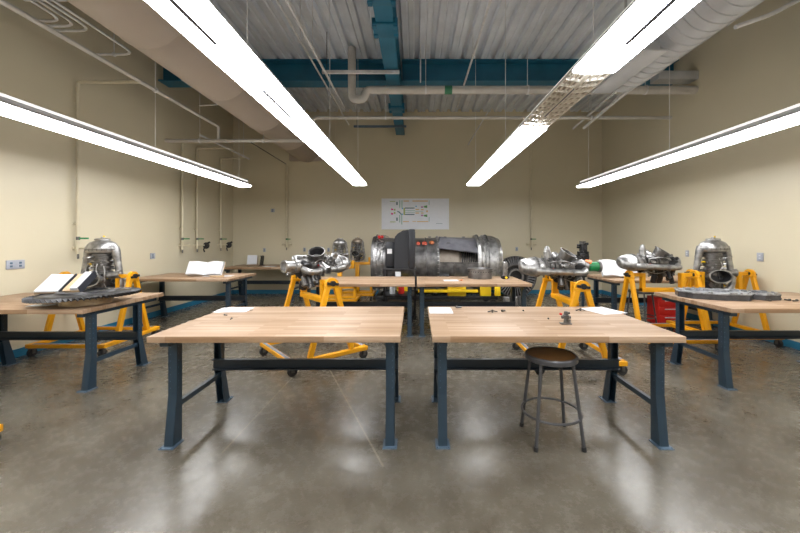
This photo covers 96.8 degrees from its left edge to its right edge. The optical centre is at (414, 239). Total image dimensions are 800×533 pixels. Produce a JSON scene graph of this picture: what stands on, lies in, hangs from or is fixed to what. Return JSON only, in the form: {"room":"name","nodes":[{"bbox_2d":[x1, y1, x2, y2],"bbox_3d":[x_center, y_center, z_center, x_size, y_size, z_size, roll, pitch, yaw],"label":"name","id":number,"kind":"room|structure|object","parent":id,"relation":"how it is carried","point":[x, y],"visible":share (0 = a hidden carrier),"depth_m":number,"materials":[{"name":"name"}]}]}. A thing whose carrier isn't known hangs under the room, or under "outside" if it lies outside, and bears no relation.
{"room":"engine repair workshop","nodes":[
{"label":"engine repair workshop","id":0,"kind":"room"},
{"bbox_2d":[0,0,232,349],"bbox_3d":[-5.160,-1.150,3.225,0.120,5.300,13.450,0,0,0],"label":"wall","id":1,"kind":"structure","parent":0,"point":[132,201],"depth_m":5.68,"materials":[{"name":"paint"}]},
{"bbox_2d":[6,260,24,269],"bbox_3d":[-5.092,0.312,4.520,0.016,0.114,0.204,0,0,0],"label":"wall outlet","id":2,"kind":"object","parent":1,"relation":"attached to","point":[10,264],"visible":1,"depth_m":4.52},
{"bbox_2d":[72,80,144,258],"bbox_3d":[-4.575,-1.052,5.300,1.050,2.664,0.060,0,0,0],"label":"conduit","id":3,"kind":"object","parent":1,"relation":"attached to","point":[77,247],"visible":0.88,"depth_m":5.28,"materials":[{"name":"metal"}]},
{"bbox_2d":[0,290,232,361],"bbox_3d":[-5.094,1.448,3.225,0.012,0.105,13.450,0,0,0],"label":"baseboard","id":4,"kind":"structure","parent":1,"relation":"attached to","point":[22,351],"depth_m":6.39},
{"bbox_2d":[178,143,191,252],"bbox_3d":[-4.710,-0.932,7.680,0.780,2.424,0.060,0,0,0],"label":"pipe","id":5,"kind":"object","parent":1,"relation":"attached to","point":[181,245],"visible":0.8,"depth_m":7.66,"materials":[{"name":"metal"}]},
{"bbox_2d":[193,147,224,251],"bbox_3d":[-4.710,-0.930,8.220,0.780,2.428,0.100,0,0,0],"label":"pipe","id":6,"kind":"object","parent":1,"relation":"attached to","point":[205,245],"visible":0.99,"depth_m":8.18,"materials":[{"name":"metal"}]},
{"bbox_2d":[218,157,248,250],"bbox_3d":[-4.710,-0.930,9.220,0.780,2.428,0.100,0,0,0],"label":"pipe","id":7,"kind":"object","parent":1,"relation":"attached to","point":[228,244],"visible":0.99,"depth_m":9.18,"materials":[{"name":"metal"}]},
{"bbox_2d":[182,80,217,105],"bbox_3d":[-4.058,-2.660,6.457,0.385,0.048,1.114,0,0,0],"label":"conduit","id":8,"kind":"object","parent":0,"point":[182,80],"visible":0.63,"depth_m":6.99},
{"bbox_2d":[0,294,799,532],"bbox_3d":[0.070,1.550,3.225,10.580,0.100,13.690,0,0,0],"label":"floor","id":9,"kind":"structure","parent":0,"point":[303,452],"depth_m":2.60,"materials":[{"name":"concrete"}]},
{"bbox_2d":[0,293,163,392],"bbox_3d":[-4.080,1.085,3.970,1.760,0.830,1.110,0,0,0],"label":"workbench","id":10,"kind":"object","parent":9,"relation":"on","point":[9,304],"visible":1,"depth_m":4.12,"materials":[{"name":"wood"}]},
{"bbox_2d":[21,287,140,306],"bbox_3d":[-3.461,0.596,3.740,0.917,0.148,0.917,0,0,0],"label":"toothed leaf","id":11,"kind":"object","parent":10,"relation":"on","point":[103,295],"visible":0.96,"depth_m":3.56,"materials":[{"name":"grey metal"}]},
{"bbox_2d":[33,273,76,293],"bbox_3d":[-3.805,0.461,3.762,0.240,0.194,0.250,0,0,-9],"label":"ring binder","id":12,"kind":"object","parent":11,"relation":"on","point":[54,283],"visible":0.82,"depth_m":3.74,"materials":[{"name":"plastic"}]},
{"bbox_2d":[62,271,96,291],"bbox_3d":[-3.589,0.447,3.793,0.170,0.222,0.275,0,0,-9],"label":"ring binder","id":13,"kind":"object","parent":11,"relation":"on","point":[80,282],"visible":0.84,"depth_m":3.77,"materials":[{"name":"beige paper"}]},
{"bbox_2d":[25,271,159,356],"bbox_3d":[-4.470,0.973,5.020,1.060,1.055,1.030,0,0,0],"label":"stand","id":14,"kind":"object","parent":9,"relation":"on","point":[132,276],"visible":0.6,"depth_m":4.82,"materials":[{"name":"yellow paint"}]},
{"bbox_2d":[80,236,125,287],"bbox_3d":[-4.413,0.390,4.977,0.486,0.901,0.522,0,0,42],"label":"engine","id":15,"kind":"object","parent":14,"relation":"on","point":[99,253],"visible":0.76,"depth_m":4.95,"materials":[{"name":"metal"}]},
{"bbox_2d":[106,270,122,278],"bbox_3d":[-4.220,0.487,4.994,0.160,0.122,0.116,0,0,-7],"label":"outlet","id":16,"kind":"object","parent":15,"relation":"attached to","point":[109,274],"depth_m":4.96,"materials":[{"name":"metal"}]},
{"bbox_2d":[125,273,255,325],"bbox_3d":[-4.100,1.085,6.650,1.760,0.830,1.110,0,0,0],"label":"workbench","id":17,"kind":"object","parent":9,"relation":"on","point":[168,277],"visible":0.68,"depth_m":6.78,"materials":[{"name":"wood"}]},
{"bbox_2d":[185,261,225,275],"bbox_3d":[-3.884,0.526,6.582,0.640,0.267,0.204,0,0,-3],"label":"open book","id":18,"kind":"object","parent":17,"relation":"on","point":[195,268],"visible":0.96,"depth_m":6.55,"materials":[{"name":"beige paper"}]},
{"bbox_2d":[224,264,299,300],"bbox_3d":[-3.850,1.085,9.200,1.760,0.830,1.110,0,0,0],"label":"workbench","id":19,"kind":"object","parent":9,"relation":"on","point":[243,266],"visible":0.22,"depth_m":9.38,"materials":[{"name":"wood"}]},
{"bbox_2d":[247,255,257,265],"bbox_3d":[-4.252,0.529,9.289,0.260,0.281,0.294,0,0,-20],"label":"ring binder","id":20,"kind":"object","parent":19,"relation":"on","point":[252,260],"visible":1,"depth_m":9.24,"materials":[{"name":"beige paper"}]},
{"bbox_2d":[147,307,403,449],"bbox_3d":[-0.985,1.085,3.020,1.760,0.830,1.110,0,0,0],"label":"workbench","id":21,"kind":"object","parent":9,"relation":"on","point":[261,324],"visible":0.99,"depth_m":2.78,"materials":[{"name":"wood"}]},
{"bbox_2d":[214,307,254,311],"bbox_3d":[-1.732,0.668,3.398,0.300,0.002,0.220,0,0,-3],"label":"paper sheet","id":22,"kind":"object","parent":21,"relation":"on","point":[245,309],"visible":1,"depth_m":3.41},
{"bbox_2d":[259,274,367,376],"bbox_3d":[-1.310,0.973,4.560,1.030,1.055,1.100,0,0,-41],"label":"stand","id":23,"kind":"object","parent":9,"relation":"on","point":[330,283],"visible":0.59,"depth_m":4.30,"materials":[{"name":"yellow paint"}]},
{"bbox_2d":[280,246,350,289],"bbox_3d":[-1.260,0.365,4.626,0.991,0.565,0.510,0,0,-35],"label":"engine","id":24,"kind":"object","parent":23,"relation":"on","point":[309,268],"visible":1,"depth_m":4.49,"materials":[{"name":"metal"}]},
{"bbox_2d":[319,262,331,273],"bbox_3d":[-1.139,0.356,4.510,0.144,0.104,0.110,32,19,34],"label":"outlet","id":25,"kind":"object","parent":24,"relation":"attached to","point":[324,267],"depth_m":4.49,"materials":[{"name":"metal"}]},
{"bbox_2d":[327,260,360,301],"bbox_3d":[-1.764,0.990,8.350,0.900,1.020,0.770,0,0,0],"label":"stand","id":26,"kind":"object","parent":9,"relation":"on","point":[354,297],"visible":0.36,"depth_m":8.30,"materials":[{"name":"yellow paint"}]},
{"bbox_2d":[331,237,348,258],"bbox_3d":[-1.767,0.267,8.320,0.370,0.667,0.385,0,0,37],"label":"engine","id":27,"kind":"object","parent":26,"relation":"on","point":[339,243],"visible":0.48,"depth_m":8.29,"materials":[{"name":"metal"}]},
{"bbox_2d":[305,276,414,336],"bbox_3d":[-0.885,1.085,5.970,1.760,0.830,1.110,0,0,0],"label":"workbench","id":28,"kind":"object","parent":9,"relation":"on","point":[344,281],"visible":0.64,"depth_m":5.87,"materials":[{"name":"wood"}]},
{"bbox_2d":[343,257,376,300],"bbox_3d":[-1.474,0.970,9.100,0.900,1.060,0.770,0,0,0],"label":"stand","id":29,"kind":"object","parent":9,"relation":"on","point":[370,292],"visible":0.55,"depth_m":9.05,"materials":[{"name":"yellow paint"}]},
{"bbox_2d":[349,237,365,261],"bbox_3d":[-1.482,0.236,9.071,0.373,0.649,0.356,0,0,-40],"label":"engine","id":30,"kind":"object","parent":29,"relation":"on","point":[357,251],"visible":0.99,"depth_m":9.04,"materials":[{"name":"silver metal"}]},
{"bbox_2d":[383,266,416,318],"bbox_3d":[-0.290,1.020,6.980,0.640,0.960,0.620,0,0,0],"label":"cart","id":31,"kind":"object","parent":9,"relation":"on","point":[386,294],"visible":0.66,"depth_m":6.69,"materials":[{"name":"black metal"}]},
{"bbox_2d":[385,229,414,268],"bbox_3d":[-0.282,0.168,6.980,0.575,0.745,0.620,0,0,0],"label":"television","id":32,"kind":"object","parent":31,"relation":"on","point":[400,253],"visible":1,"depth_m":6.71,"materials":[{"name":"plastic"}]},
{"bbox_2d":[375,287,499,301],"bbox_3d":[0.479,1.175,8.219,2.709,0.649,1.302,0,0,0],"label":"cradle","id":33,"kind":"object","parent":9,"relation":"on","point":[454,293],"visible":0.54,"depth_m":7.79,"materials":[{"name":"yellow metal"}]},
{"bbox_2d":[370,234,502,290],"bbox_3d":[0.471,0.527,8.250,2.874,1.316,1.310,0,0,0],"label":"engine","id":34,"kind":"object","parent":33,"relation":"on","point":[437,256],"visible":0.65,"depth_m":7.72,"materials":[{"name":"metal"}]},
{"bbox_2d":[417,276,531,336],"bbox_3d":[0.910,1.085,5.970,1.760,0.830,1.110,0,0,0],"label":"workbench","id":35,"kind":"object","parent":9,"relation":"on","point":[422,281],"visible":0.91,"depth_m":5.73,"materials":[{"name":"wood"}]},
{"bbox_2d":[467,267,492,278],"bbox_3d":[1.145,0.583,6.250,0.444,0.175,0.444,0,0,0],"label":"metal ring","id":36,"kind":"object","parent":35,"relation":"on","point":[473,272],"visible":1,"depth_m":6.07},
{"bbox_2d":[501,262,508,278],"bbox_3d":[1.546,0.520,6.091,0.140,0.300,0.105,0,0,0],"label":"sensor","id":37,"kind":"object","parent":35,"relation":"on","point":[504,274],"visible":1,"depth_m":6.07,"materials":[{"name":"metal"}]},
{"bbox_2d":[500,256,536,297],"bbox_3d":[2.633,0.958,9.300,1.080,1.085,0.300,0,0,0],"label":"bladed rotor","id":38,"kind":"object","parent":9,"relation":"on","point":[513,270],"visible":0.44,"depth_m":9.31,"materials":[{"name":"metal"}]},
{"bbox_2d":[519,346,586,452],"bbox_3d":[1.030,1.181,2.690,0.442,0.643,0.442,0,0,0],"label":"stool","id":39,"kind":"object","parent":9,"relation":"on","point":[548,356],"visible":1,"depth_m":2.59,"materials":[{"name":"metal"}]},
{"bbox_2d":[428,307,685,449],"bbox_3d":[1.005,1.085,3.020,1.760,0.830,1.110,0,0,0],"label":"workbench","id":40,"kind":"object","parent":9,"relation":"on","point":[465,324],"visible":0.98,"depth_m":2.72,"materials":[{"name":"wood"}]},
{"bbox_2d":[429,307,452,312],"bbox_3d":[0.242,0.668,3.374,0.216,0.002,0.280,0,0,0],"label":"paper sheet","id":41,"kind":"object","parent":40,"relation":"on","point":[431,309],"visible":1,"depth_m":3.36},
{"bbox_2d":[559,311,571,324],"bbox_3d":[1.198,0.618,2.830,0.092,0.105,0.055,0,0,0],"label":"valve","id":42,"kind":"object","parent":40,"relation":"on","point":[567,318],"visible":1,"depth_m":2.81,"materials":[{"name":"metal"}]},
{"bbox_2d":[579,307,625,314],"bbox_3d":[1.778,0.668,3.360,0.270,0.002,0.300,0,0,-17],"label":"paper sheet","id":43,"kind":"object","parent":40,"relation":"on","point":[601,310],"visible":1,"depth_m":3.36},
{"bbox_2d":[512,275,627,374],"bbox_3d":[1.845,0.973,4.400,1.030,1.055,1.060,0,0,0],"label":"stand","id":44,"kind":"object","parent":9,"relation":"on","point":[579,286],"visible":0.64,"depth_m":4.09,"materials":[{"name":"yellow paint"}]},
{"bbox_2d":[518,246,602,289],"bbox_3d":[1.801,0.356,4.452,1.007,0.564,0.507,0,0,7],"label":"engine","id":45,"kind":"object","parent":44,"relation":"on","point":[564,267],"visible":0.98,"depth_m":4.31,"materials":[{"name":"metal"}]},
{"bbox_2d":[575,241,588,306],"bbox_3d":[3.644,0.762,7.700,0.400,1.475,0.400,0,0,0],"label":"accessory gearbox","id":46,"kind":"object","parent":9,"relation":"on","point":[583,253],"visible":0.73,"depth_m":7.64,"materials":[{"name":"metal"}]},
{"bbox_2d":[626,289,656,322],"bbox_3d":[3.850,1.181,6.050,0.442,0.643,0.442,0,0,-29],"label":"stool","id":47,"kind":"object","parent":9,"relation":"on","point":[629,290],"visible":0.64,"depth_m":5.98,"materials":[{"name":"metal"}]},
{"bbox_2d":[587,274,715,329],"bbox_3d":[4.190,1.085,6.420,1.760,0.830,1.110,0,0,0],"label":"workbench","id":48,"kind":"object","parent":9,"relation":"on","point":[614,281],"visible":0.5,"depth_m":6.34,"materials":[{"name":"wood"}]},
{"bbox_2d":[598,259,637,276],"bbox_3d":[3.623,0.503,6.339,0.620,0.309,0.238,0,0,3],"label":"open book","id":49,"kind":"object","parent":48,"relation":"on","point":[610,268],"visible":0.58,"depth_m":6.30,"materials":[{"name":"beige paper"}]},
{"bbox_2d":[647,295,675,322],"bbox_3d":[4.420,1.250,6.287,0.420,0.500,0.325,0,0,0],"label":"tool chest","id":50,"kind":"object","parent":9,"relation":"on","point":[665,310],"visible":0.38,"depth_m":6.14,"materials":[{"name":"red metal"}]},
{"bbox_2d":[619,270,717,350],"bbox_3d":[3.630,0.973,5.220,1.060,1.055,1.030,0,0,0],"label":"stand","id":51,"kind":"object","parent":9,"relation":"on","point":[629,277],"visible":0.47,"depth_m":5.17,"materials":[{"name":"yellow paint"}]},
{"bbox_2d":[616,244,682,283],"bbox_3d":[3.430,0.357,5.269,0.868,0.582,0.492,0,0,7],"label":"engine","id":52,"kind":"object","parent":51,"relation":"on","point":[658,264],"visible":1,"depth_m":5.13,"materials":[{"name":"metal"}]},
{"bbox_2d":[666,269,784,347],"bbox_3d":[4.660,0.973,5.420,1.000,1.055,1.030,0,0,0],"label":"stand","id":53,"kind":"object","parent":9,"relation":"on","point":[742,279],"visible":0.36,"depth_m":5.38,"materials":[{"name":"yellow paint"}]},
{"bbox_2d":[693,236,738,288],"bbox_3d":[4.531,0.390,5.381,0.514,0.901,0.495,0,0,-31],"label":"engine","id":54,"kind":"object","parent":53,"relation":"on","point":[714,251],"visible":0.81,"depth_m":5.33,"materials":[{"name":"metal"}]},
{"bbox_2d":[726,269,738,275],"bbox_3d":[4.727,0.487,5.323,0.160,0.122,0.116,0,0,14],"label":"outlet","id":55,"kind":"object","parent":54,"relation":"attached to","point":[735,272],"depth_m":5.28,"materials":[{"name":"metal"}]},
{"bbox_2d":[655,292,799,390],"bbox_3d":[3.970,1.085,4.020,1.760,0.830,1.110,0,0,0],"label":"workbench","id":56,"kind":"object","parent":9,"relation":"on","point":[724,309],"visible":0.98,"depth_m":3.93,"materials":[{"name":"wood"}]},
{"bbox_2d":[674,287,753,300],"bbox_3d":[3.480,0.622,4.166,0.742,0.097,0.541,0,0,11],"label":"engine part","id":57,"kind":"object","parent":56,"relation":"on","point":[704,293],"visible":1,"depth_m":4.03,"materials":[{"name":"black metal"}]},
{"bbox_2d":[740,289,781,300],"bbox_3d":[3.958,0.625,4.075,0.311,0.090,0.333,0,0,6],"label":"engine part","id":58,"kind":"object","parent":56,"relation":"on","point":[758,294],"visible":0.87,"depth_m":3.94,"materials":[{"name":"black metal"}]},
{"bbox_2d":[753,295,780,300],"bbox_3d":[3.959,0.642,4.074,0.300,0.055,0.320,0,0,6],"label":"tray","id":59,"kind":"object","parent":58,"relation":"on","point":[756,297],"depth_m":3.93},
{"bbox_2d":[233,109,601,289],"bbox_3d":[0.070,-1.150,10.010,10.580,5.300,0.120,0,0,0],"label":"wall","id":60,"kind":"structure","parent":0,"point":[433,158],"depth_m":9.95,"materials":[{"name":"paint"}]},
{"bbox_2d":[66,0,323,161],"bbox_3d":[-3.020,-2.620,3.232,0.940,0.914,13.425,0,0,0],"label":"air duct","id":61,"kind":"object","parent":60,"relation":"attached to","point":[135,22],"visible":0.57,"depth_m":4.40,"materials":[{"name":"metal"}]},
{"bbox_2d":[281,166,291,249],"bbox_3d":[-3.574,-0.890,9.894,0.270,2.340,0.112,0,0,0],"label":"pipe","id":62,"kind":"object","parent":60,"relation":"attached to","point":[286,243],"visible":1,"depth_m":9.86,"materials":[{"name":"metal"}]},
{"bbox_2d":[381,198,448,228],"bbox_3d":[0.007,-0.729,9.937,1.892,0.869,0.025,0,0,0],"label":"chart","id":63,"kind":"object","parent":60,"relation":"attached to","point":[396,213],"visible":1,"depth_m":9.94,"materials":[{"name":"beige"}]},
{"bbox_2d":[233,290,601,293],"bbox_3d":[0.070,1.448,9.944,10.316,0.105,0.012,0,0,0],"label":"baseboard","id":64,"kind":"structure","parent":60,"relation":"attached to","point":[234,291],"depth_m":9.94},
{"bbox_2d":[526,149,535,249],"bbox_3d":[3.237,-1.120,9.894,0.270,2.800,0.112,0,0,0],"label":"pipe","id":65,"kind":"object","parent":60,"relation":"attached to","point":[531,239],"visible":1,"depth_m":9.87,"materials":[{"name":"metal"}]},
{"bbox_2d":[211,0,758,111],"bbox_3d":[0.070,-3.660,3.225,10.340,0.140,13.450,0,0,0],"label":"ceiling","id":66,"kind":"structure","parent":0,"point":[447,29],"depth_m":6.19,"materials":[{"name":"metal"}]},
{"bbox_2d":[51,0,130,56],"bbox_3d":[-4.247,-3.101,2.733,0.566,0.978,4.666,0,0,0],"label":"conduit","id":67,"kind":"object","parent":66,"relation":"hanging from","point":[114,54],"visible":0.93,"depth_m":4.59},
{"bbox_2d":[23,0,67,1],"bbox_3d":[-4.110,-2.685,3.935,0.500,0.040,0.070,0,0,0],"label":"strut","id":68,"kind":"object","parent":67,"relation":"attached to","point":[23,0],"visible":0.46,"depth_m":3.97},
{"bbox_2d":[28,0,57,22],"bbox_3d":[-4.412,-2.640,2.348,0.386,0.031,3.896,0,0,0],"label":"conduit","id":69,"kind":"object","parent":68,"relation":"attached to","point":[31,1],"visible":0.88,"depth_m":4.15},
{"bbox_2d":[36,0,72,27],"bbox_3d":[-4.357,-2.640,2.398,0.446,0.031,3.996,0,0,0],"label":"conduit","id":70,"kind":"object","parent":68,"relation":"attached to","point":[70,24],"visible":0.91,"depth_m":4.21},
{"bbox_2d":[44,0,87,31],"bbox_3d":[-4.302,-2.640,2.448,0.506,0.031,4.096,0,0,0],"label":"conduit","id":71,"kind":"object","parent":67,"relation":"attached to","point":[47,1],"visible":0.91,"depth_m":4.30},
{"bbox_2d":[0,0,219,138],"bbox_3d":[-4.020,-2.825,1.919,0.080,1.530,10.737,0,0,0],"label":"pipe","id":72,"kind":"object","parent":66,"relation":"hanging from","point":[5,3],"visible":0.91,"depth_m":4.44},
{"bbox_2d":[0,62,251,186],"bbox_3d":[-3.570,-2.350,2.550,0.296,2.480,9.812,0,0,0],"label":"pendant light","id":73,"kind":"object","parent":66,"relation":"hanging from","point":[11,107],"visible":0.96,"depth_m":3.93,"materials":[{"name":"metal"}]},
{"bbox_2d":[0,102,90,134],"bbox_3d":[-3.570,-1.130,3.163,0.280,0.032,1.201,0,0,0],"label":"diffuser","id":74,"kind":"object","parent":73,"relation":"attached to","point":[7,109],"depth_m":3.32,"materials":[{"name":"white"}]},
{"bbox_2d":[69,133,170,160],"bbox_3d":[-3.570,-1.130,4.388,0.280,0.032,1.201,0,0,0],"label":"diffuser","id":75,"kind":"object","parent":73,"relation":"attached to","point":[97,138],"depth_m":4.28,"materials":[{"name":"white"}]},
{"bbox_2d":[155,159,218,175],"bbox_3d":[-3.570,-1.130,5.612,0.280,0.032,1.201,0,0,0],"label":"diffuser","id":76,"kind":"object","parent":73,"relation":"attached to","point":[176,163],"depth_m":5.53,"materials":[{"name":"white"}]},
{"bbox_2d":[205,175,250,186],"bbox_3d":[-3.570,-1.130,6.838,0.280,0.032,1.201,0,0,0],"label":"diffuser","id":77,"kind":"object","parent":73,"relation":"attached to","point":[223,178],"depth_m":6.76,"materials":[{"name":"white"}]},
{"bbox_2d":[199,122,249,159],"bbox_3d":[-4.300,-2.827,8.150,0.068,1.526,2.100,0,0,0],"label":"pipe","id":78,"kind":"object","parent":66,"relation":"hanging from","point":[219,144],"visible":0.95,"depth_m":8.45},
{"bbox_2d":[144,0,366,185],"bbox_3d":[-1.130,-2.350,2.380,0.296,2.480,9.812,0,0,0],"label":"pendant light","id":79,"kind":"object","parent":66,"relation":"hanging from","point":[201,22],"visible":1,"depth_m":2.28,"materials":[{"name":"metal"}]},
{"bbox_2d":[144,0,266,72],"bbox_3d":[-1.130,-1.130,1.768,0.280,0.032,1.201,0,0,0],"label":"diffuser","id":80,"kind":"object","parent":79,"relation":"attached to","point":[201,22],"depth_m":1.92,"materials":[{"name":"white"}]},
{"bbox_2d":[227,70,316,129],"bbox_3d":[-1.130,-1.130,2.993,0.280,0.032,1.201,0,0,0],"label":"diffuser","id":81,"kind":"object","parent":79,"relation":"attached to","point":[265,87],"depth_m":2.79,"materials":[{"name":"white"}]},
{"bbox_2d":[291,128,341,157],"bbox_3d":[-1.130,-1.130,4.218,0.280,0.032,1.201,0,0,0],"label":"diffuser","id":82,"kind":"object","parent":79,"relation":"attached to","point":[316,139],"depth_m":4.07,"materials":[{"name":"white"}]},
{"bbox_2d":[323,156,356,174],"bbox_3d":[-1.130,-1.130,5.442,0.280,0.032,1.201,0,0,0],"label":"diffuser","id":83,"kind":"object","parent":79,"relation":"attached to","point":[341,165],"depth_m":5.35,"materials":[{"name":"white"}]},
{"bbox_2d":[342,174,366,185],"bbox_3d":[-1.130,-1.130,6.668,0.280,0.032,1.201,0,0,0],"label":"diffuser","id":84,"kind":"object","parent":79,"relation":"attached to","point":[355,179],"depth_m":6.54,"materials":[{"name":"white"}]},
{"bbox_2d":[276,0,348,124],"bbox_3d":[-1.680,-3.240,2.800,0.052,0.700,12.400,0,0,0],"label":"conduit","id":85,"kind":"object","parent":66,"relation":"hanging from","point":[277,1],"visible":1,"depth_m":5.20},
{"bbox_2d":[285,0,344,107],"bbox_3d":[-1.500,-3.179,2.050,0.064,0.822,10.900,0,0,0],"label":"conduit","id":86,"kind":"object","parent":66,"relation":"hanging from","point":[312,48],"visible":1,"depth_m":5.20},
{"bbox_2d":[367,0,404,134],"bbox_3d":[-0.410,-3.237,3.225,0.350,0.695,13.450,0,0,0],"label":"steel beam","id":87,"kind":"structure","parent":66,"relation":"attached to","point":[385,22],"depth_m":5.44,"materials":[{"name":"metal"}]},
{"bbox_2d":[322,32,398,73],"bbox_3d":[-0.935,-3.230,6.120,1.330,0.720,0.050,0,0,0],"label":"strut","id":88,"kind":"object","parent":87,"relation":"attached to","point":[327,71],"visible":1,"depth_m":6.10,"materials":[{"name":"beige metal"}]},
{"bbox_2d":[354,125,405,127],"bbox_3d":[-0.890,-3.230,9.050,1.340,0.720,0.050,0,0,0],"label":"strut","id":89,"kind":"object","parent":87,"relation":"attached to","point":[355,126],"visible":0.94,"depth_m":9.02,"materials":[{"name":"black metal"}]},
{"bbox_2d":[164,85,671,142],"bbox_3d":[0.070,-2.787,7.260,10.340,1.607,0.094,0,0,0],"label":"pipe","id":90,"kind":"object","parent":66,"relation":"hanging from","point":[199,140],"visible":0.78,"depth_m":7.24,"materials":[{"name":"metal"}]},
{"bbox_2d":[572,91,615,128],"bbox_3d":[3.520,-2.570,6.700,0.044,0.223,2.403,0,0,0],"label":"conduit","id":91,"kind":"object","parent":90,"relation":"attached to","point":[614,92],"visible":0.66,"depth_m":6.84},
{"bbox_2d":[582,91,629,128],"bbox_3d":[3.660,-2.525,6.600,0.060,0.248,2.205,0,0,0],"label":"conduit","id":92,"kind":"object","parent":90,"relation":"attached to","point":[623,94],"visible":0.66,"depth_m":6.76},
{"bbox_2d":[158,59,678,87],"bbox_3d":[0.070,-3.375,7.200,10.340,0.430,0.320,0,0,0],"label":"steel beam","id":93,"kind":"structure","parent":66,"relation":"attached to","point":[292,73],"depth_m":7.19,"materials":[{"name":"metal"}]},
{"bbox_2d":[456,0,491,107],"bbox_3d":[0.980,-3.336,2.450,0.060,0.508,11.700,0,0,0],"label":"conduit","id":94,"kind":"object","parent":66,"relation":"hanging from","point":[490,1],"visible":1,"depth_m":5.65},
{"bbox_2d":[348,46,698,103],"bbox_3d":[1.994,-3.067,6.630,6.492,1.045,0.174,0,0,0],"label":"pipe","id":95,"kind":"object","parent":66,"relation":"hanging from","point":[356,99],"visible":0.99,"depth_m":6.57,"materials":[{"name":"metal"}]},
{"bbox_2d":[444,86,451,94],"bbox_3d":[0.620,-2.800,6.630,0.140,0.156,0.156,0,0,0],"label":"marker","id":96,"kind":"object","parent":95,"relation":"on","point":[448,89],"visible":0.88,"depth_m":6.56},
{"bbox_2d":[466,0,700,185],"bbox_3d":[1.200,-2.350,2.380,0.296,2.480,9.812,0,0,0],"label":"pendant light","id":97,"kind":"object","parent":66,"relation":"hanging from","point":[640,22],"visible":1,"depth_m":2.26,"materials":[{"name":"metal"}]},
{"bbox_2d":[467,174,491,185],"bbox_3d":[1.200,-1.130,6.668,0.280,0.032,1.201,0,0,0],"label":"diffuser","id":98,"kind":"object","parent":97,"relation":"attached to","point":[477,179],"depth_m":6.54,"materials":[{"name":"white"}]},
{"bbox_2d":[477,157,511,174],"bbox_3d":[1.200,-1.130,5.442,0.280,0.032,1.201,0,0,0],"label":"diffuser","id":99,"kind":"object","parent":97,"relation":"attached to","point":[493,164],"depth_m":5.35,"materials":[{"name":"white"}]},
{"bbox_2d":[493,128,546,157],"bbox_3d":[1.200,-1.130,4.218,0.280,0.032,1.201,0,0,0],"label":"diffuser","id":100,"kind":"object","parent":97,"relation":"attached to","point":[520,138],"depth_m":4.04,"materials":[{"name":"white"}]},
{"bbox_2d":[525,69,605,123],"bbox_3d":[1.200,-1.173,2.993,0.276,0.043,1.201,0,0,0],"label":"diffuser","id":101,"kind":"object","parent":97,"relation":"attached to","point":[574,86],"depth_m":2.83,"materials":[{"name":"metal"}]},
{"bbox_2d":[574,0,700,72],"bbox_3d":[1.200,-1.130,1.768,0.280,0.032,1.201,0,0,0],"label":"diffuser","id":102,"kind":"object","parent":97,"relation":"attached to","point":[642,21],"depth_m":1.92,"materials":[{"name":"white"}]},
{"bbox_2d":[591,0,764,92],"bbox_3d":[3.022,-2.882,0.960,0.825,1.415,8.820,0,0,0],"label":"air duct","id":103,"kind":"object","parent":66,"relation":"hanging from","point":[705,19],"visible":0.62,"depth_m":4.03,"materials":[{"name":"metal"}]},
{"bbox_2d":[591,37,667,92],"bbox_3d":[2.760,-2.328,4.675,0.300,0.305,1.190,0,0,0],"label":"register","id":104,"kind":"object","parent":103,"relation":"attached to","point":[656,48],"depth_m":4.42,"materials":[{"name":"metal"}]},
{"bbox_2d":[576,66,799,187],"bbox_3d":[3.570,-2.350,2.650,0.296,2.480,9.812,0,0,0],"label":"pendant light","id":105,"kind":"object","parent":66,"relation":"hanging from","point":[787,117],"visible":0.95,"depth_m":4.28,"materials":[{"name":"metal"}]},
{"bbox_2d":[577,176,621,187],"bbox_3d":[3.570,-1.130,6.938,0.280,0.032,1.201,0,0,0],"label":"diffuser","id":106,"kind":"object","parent":105,"relation":"attached to","point":[602,179],"depth_m":6.88,"materials":[{"name":"white"}]},
{"bbox_2d":[608,161,671,176],"bbox_3d":[3.570,-1.130,5.713,0.280,0.032,1.201,0,0,0],"label":"diffuser","id":107,"kind":"object","parent":105,"relation":"attached to","point":[646,165],"depth_m":5.61,"materials":[{"name":"white"}]},
{"bbox_2d":[654,135,751,161],"bbox_3d":[3.570,-1.130,4.487,0.280,0.032,1.201,0,0,0],"label":"diffuser","id":108,"kind":"object","parent":105,"relation":"attached to","point":[724,140],"depth_m":4.35,"materials":[{"name":"white"}]},
{"bbox_2d":[730,112,799,137],"bbox_3d":[3.570,-1.130,3.263,0.280,0.032,1.201,0,0,0],"label":"diffuser","id":109,"kind":"object","parent":105,"relation":"attached to","point":[790,119],"depth_m":3.52,"materials":[{"name":"white"}]},
{"bbox_2d":[602,0,799,341],"bbox_3d":[5.300,-1.150,3.225,0.120,5.300,13.450,0,0,0],"label":"wall","id":110,"kind":"structure","parent":0,"point":[745,194],"depth_m":5.97,"materials":[{"name":"paint"}]},
{"bbox_2d":[650,71,698,83],"bbox_3d":[4.870,-3.055,6.675,0.740,0.150,0.250,0,0,0],"label":"duct","id":111,"kind":"object","parent":110,"relation":"attached to","point":[676,77],"visible":0.76,"depth_m":6.55,"materials":[{"name":"metal"}]},
{"bbox_2d":[602,290,799,349],"bbox_3d":[5.234,1.448,3.225,0.012,0.105,13.450,0,0,0],"label":"baseboard","id":112,"kind":"structure","parent":110,"relation":"attached to","point":[788,343],"depth_m":5.81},
{"bbox_2d":[757,253,763,260],"bbox_3d":[5.232,0.258,5.384,0.016,0.130,0.100,0,0,0],"label":"wall outlet","id":113,"kind":"object","parent":110,"relation":"attached to","point":[760,256],"visible":1,"depth_m":5.37,"materials":[{"name":"white plastic"}]},
{"bbox_2d":[733,0,799,28],"bbox_3d":[4.224,-2.480,3.600,1.962,0.681,0.044,0,0,0],"label":"conduit","id":114,"kind":"object","parent":110,"relation":"attached to","point":[762,17],"visible":1,"depth_m":3.58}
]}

